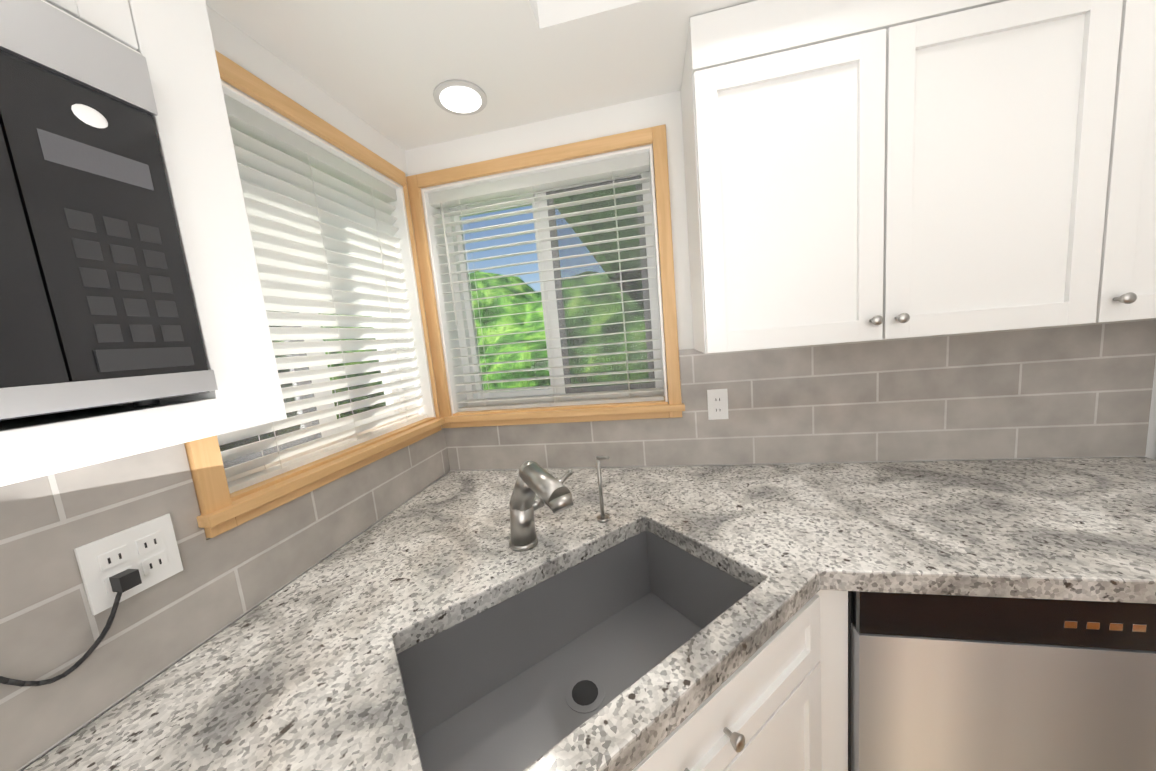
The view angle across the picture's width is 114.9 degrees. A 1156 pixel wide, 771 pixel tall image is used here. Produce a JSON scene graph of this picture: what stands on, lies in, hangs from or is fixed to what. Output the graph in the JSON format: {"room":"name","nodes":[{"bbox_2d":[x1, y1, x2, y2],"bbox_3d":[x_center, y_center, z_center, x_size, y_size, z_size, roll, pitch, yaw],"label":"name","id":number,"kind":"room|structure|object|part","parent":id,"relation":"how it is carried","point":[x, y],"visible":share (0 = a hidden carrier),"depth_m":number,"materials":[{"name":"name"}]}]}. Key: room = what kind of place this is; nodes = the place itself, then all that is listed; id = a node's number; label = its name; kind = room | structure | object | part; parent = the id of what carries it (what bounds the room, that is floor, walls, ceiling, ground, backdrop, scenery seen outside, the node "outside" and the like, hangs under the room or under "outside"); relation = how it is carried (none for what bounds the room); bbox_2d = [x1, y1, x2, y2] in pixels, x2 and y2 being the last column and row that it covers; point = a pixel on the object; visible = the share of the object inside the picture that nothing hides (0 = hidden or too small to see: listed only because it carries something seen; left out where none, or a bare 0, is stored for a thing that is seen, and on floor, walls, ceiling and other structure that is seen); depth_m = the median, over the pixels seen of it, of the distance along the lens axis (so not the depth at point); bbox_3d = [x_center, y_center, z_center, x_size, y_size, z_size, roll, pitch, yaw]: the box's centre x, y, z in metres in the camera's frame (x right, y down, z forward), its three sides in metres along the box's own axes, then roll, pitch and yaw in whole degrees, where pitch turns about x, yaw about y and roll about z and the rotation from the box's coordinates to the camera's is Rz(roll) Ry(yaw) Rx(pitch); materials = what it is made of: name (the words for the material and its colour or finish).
{"room":"kitchen","nodes":[
{"label":"kitchen","id":0,"kind":"room"},
{"bbox_2d":[20,5,449,770],"bbox_3d":[-1.136,0.211,-0.427,0.220,2.800,4.240,-4,7,12],"label":"wall","id":1,"kind":"structure","parent":0,"point":[234,43],"depth_m":1.03,"materials":[{"name":"white paint"}]},
{"bbox_2d":[0,0,286,486],"bbox_3d":[-0.841,-0.256,-0.272,0.353,0.906,1.785,-4,7,12],"label":"upper cabinet","id":2,"kind":"object","parent":1,"relation":"attached to","point":[171,41],"visible":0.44,"depth_m":0.51,"materials":[{"name":"white wood"}]},
{"bbox_2d":[0,0,217,420],"bbox_3d":[-0.719,-0.143,0.233,0.314,0.426,0.576,-4,7,12],"label":"microwave","id":3,"kind":"object","parent":2,"relation":"in","point":[97,308],"visible":1,"depth_m":0.40,"materials":[{"name":"grey metal"}]},
{"bbox_2d":[0,428,449,770],"bbox_3d":[-0.868,0.364,0.260,0.006,0.448,2.832,-4,7,12],"label":"wall tile","id":4,"kind":"structure","parent":1,"relation":"attached to","point":[51,626],"depth_m":0.65,"materials":[{"name":"grey tile"}]},
{"bbox_2d":[74,514,182,614],"bbox_3d":[-0.783,0.309,0.651,0.007,0.116,0.118,-4,7,12],"label":"electrical outlet","id":5,"kind":"object","parent":4,"relation":"attached to","point":[149,550],"visible":0.94,"depth_m":0.64,"materials":[{"name":"white plastic"}]},
{"bbox_2d":[0,569,141,686],"bbox_3d":[-0.799,0.277,0.516,0.028,0.352,0.237,-4,7,12],"label":"cord","id":6,"kind":"object","parent":5,"relation":"attached to","point":[123,581],"visible":1,"depth_m":0.61,"materials":[{"name":"grey plastic"}]},
{"bbox_2d":[184,50,444,537],"bbox_3d":[-0.803,-0.259,1.124,0.209,1.050,0.873,-4,7,12],"label":"window","id":7,"kind":"structure","parent":1,"relation":"in","point":[222,509],"depth_m":0.96,"materials":[{"name":"brown wood"}]},
{"bbox_2d":[217,93,427,493],"bbox_3d":[-0.778,-0.265,1.147,0.068,0.927,0.782,-4,7,12],"label":"window blinds","id":8,"kind":"object","parent":7,"relation":"attached to","point":[323,231],"visible":0.69,"depth_m":1.12,"materials":[{"name":"white plastic"}]},
{"bbox_2d":[221,81,434,482],"bbox_3d":[-0.829,-0.261,1.157,0.196,0.950,0.809,-4,7,12],"label":"window","id":9,"kind":"structure","parent":7,"relation":"in","point":[411,295],"depth_m":1.47,"materials":[{"name":"white"}]},
{"bbox_2d":[219,311,320,468],"bbox_3d":[-0.902,-0.231,0.978,0.001,0.862,0.336,-4,7,12],"label":"screen","id":10,"kind":"object","parent":9,"relation":"attached to","point":[278,433],"depth_m":1.09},
{"bbox_2d":[205,0,755,150],"bbox_3d":[0.602,-1.033,-0.948,3.550,0.530,4.240,-4,7,12],"label":"ceiling","id":11,"kind":"structure","parent":0,"point":[385,68],"depth_m":1.04,"materials":[{"name":"white paint"}]},
{"bbox_2d":[433,79,486,114],"bbox_3d":[-0.386,-0.943,1.214,0.170,0.010,0.170,-4,7,12],"label":"recessed light","id":12,"kind":"object","parent":11,"relation":"in","point":[458,97],"visible":1,"depth_m":1.20,"materials":[{"name":"grey plastic"}]},
{"bbox_2d":[405,91,1155,470],"bbox_3d":[1.130,-0.228,1.362,3.990,2.800,0.220,-4,7,12],"label":"wall","id":13,"kind":"structure","parent":0,"point":[615,119],"depth_m":1.37,"materials":[{"name":"white paint"}]},
{"bbox_2d":[406,124,684,427],"bbox_3d":[-0.127,-0.375,1.539,1.038,1.050,0.209,-4,7,12],"label":"window","id":14,"kind":"structure","parent":13,"relation":"in","point":[657,138],"depth_m":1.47,"materials":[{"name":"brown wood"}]},
{"bbox_2d":[428,152,663,411],"bbox_3d":[-0.136,-0.372,1.520,0.902,0.927,0.068,-4,7,12],"label":"window blinds","id":15,"kind":"object","parent":14,"relation":"attached to","point":[595,171],"visible":1,"depth_m":1.50,"materials":[{"name":"white plastic"}]},
{"bbox_3d":[-0.112,-0.389,1.640,0.840,0.862,0.004,-4,7,12],"label":"glass","id":16,"kind":"part","parent":14,"relation":"part of","materials":[{"name":"clear glass"}]},
{"bbox_2d":[546,176,654,392],"bbox_3d":[0.099,-0.399,1.563,0.396,0.862,0.001,-4,7,12],"label":"screen","id":17,"kind":"object","parent":14,"relation":"attached to","point":[606,287],"visible":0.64,"depth_m":1.56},
{"bbox_2d":[444,318,1155,470],"bbox_3d":[0.595,0.078,1.393,2.437,0.458,0.006,-4,7,12],"label":"wall tile","id":18,"kind":"structure","parent":13,"relation":"attached to","point":[1075,391],"depth_m":1.29,"materials":[{"name":"grey tile"}]},
{"bbox_2d":[707,389,728,419],"bbox_3d":[0.529,0.072,1.396,0.072,0.116,0.007,-4,7,12],"label":"electrical outlet","id":19,"kind":"object","parent":18,"relation":"attached to","point":[717,399],"visible":1,"depth_m":1.39,"materials":[{"name":"white plastic"}]},
{"bbox_2d":[681,0,1155,353],"bbox_3d":[1.566,-0.636,0.923,2.458,0.898,0.348,-4,7,12],"label":"upper cabinet","id":20,"kind":"object","parent":13,"relation":"attached to","point":[862,170],"visible":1,"depth_m":0.94,"materials":[{"name":"white wood"}]},
{"bbox_3d":[0.839,1.520,-0.622,3.990,0.100,4.680,-4,7,12],"label":"floor","id":21,"kind":"structure","parent":0,"visible":0},
{"bbox_2d":[23,456,1155,770],"bbox_3d":[0.388,0.823,0.145,2.432,1.168,2.706,-4,7,12],"label":"base cabinet","id":22,"kind":"object","parent":21,"relation":"on","point":[531,616],"visible":0.98,"depth_m":0.82,"materials":[{"name":"white painted wood"},{"name":"satin nickel"}]},
{"bbox_2d":[509,460,573,551],"bbox_3d":[-0.093,0.305,0.925,0.229,0.254,0.289,-4,7,12],"label":"faucet","id":23,"kind":"object","parent":22,"relation":"on","point":[527,535],"depth_m":0.95,"materials":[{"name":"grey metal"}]},
{"bbox_2d":[381,525,785,770],"bbox_3d":[0.035,0.594,0.771,0.810,0.202,0.810,-4,7,12],"label":"sink","id":24,"kind":"object","parent":22,"relation":"in","point":[496,687],"depth_m":0.83,"materials":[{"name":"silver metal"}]},
{"bbox_2d":[595,456,609,522],"bbox_3d":[0.073,0.296,1.064,0.056,0.207,0.057,-4,7,12],"label":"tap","id":25,"kind":"object","parent":22,"relation":"on","point":[599,518],"depth_m":1.07,"materials":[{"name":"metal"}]},
{"bbox_2d":[848,591,1155,770],"bbox_3d":[0.989,0.804,1.071,0.602,0.860,0.592,-4,7,12],"label":"dishwasher","id":26,"kind":"object","parent":21,"relation":"on","point":[954,683],"visible":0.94,"depth_m":0.76,"materials":[{"name":"metal"}]},
{"label":"outside","id":27,"kind":"structure","parent":0,"visible":0},
{"bbox_3d":[1.657,0.812,6.711,60.000,0.100,55.000,-4,7,12],"label":"lawn","id":28,"kind":"structure","parent":27,"visible":0},
{"bbox_2d":[220,270,648,451],"bbox_3d":[0.983,-0.025,1.987,21.858,4.243,14.720,-4,7,12],"label":"trees","id":29,"kind":"object","parent":28,"relation":"on","point":[525,308],"depth_m":5.53,"materials":[{"name":"green plant"}]},
{"bbox_2d":[554,186,640,277],"bbox_3d":[3.156,-0.673,5.276,5.300,2.920,6.800,-4,7,12],"label":"patio cover","id":30,"kind":"object","parent":28,"relation":"on","point":[592,217],"depth_m":3.35,"materials":[{"name":"white paint"}]}
]}

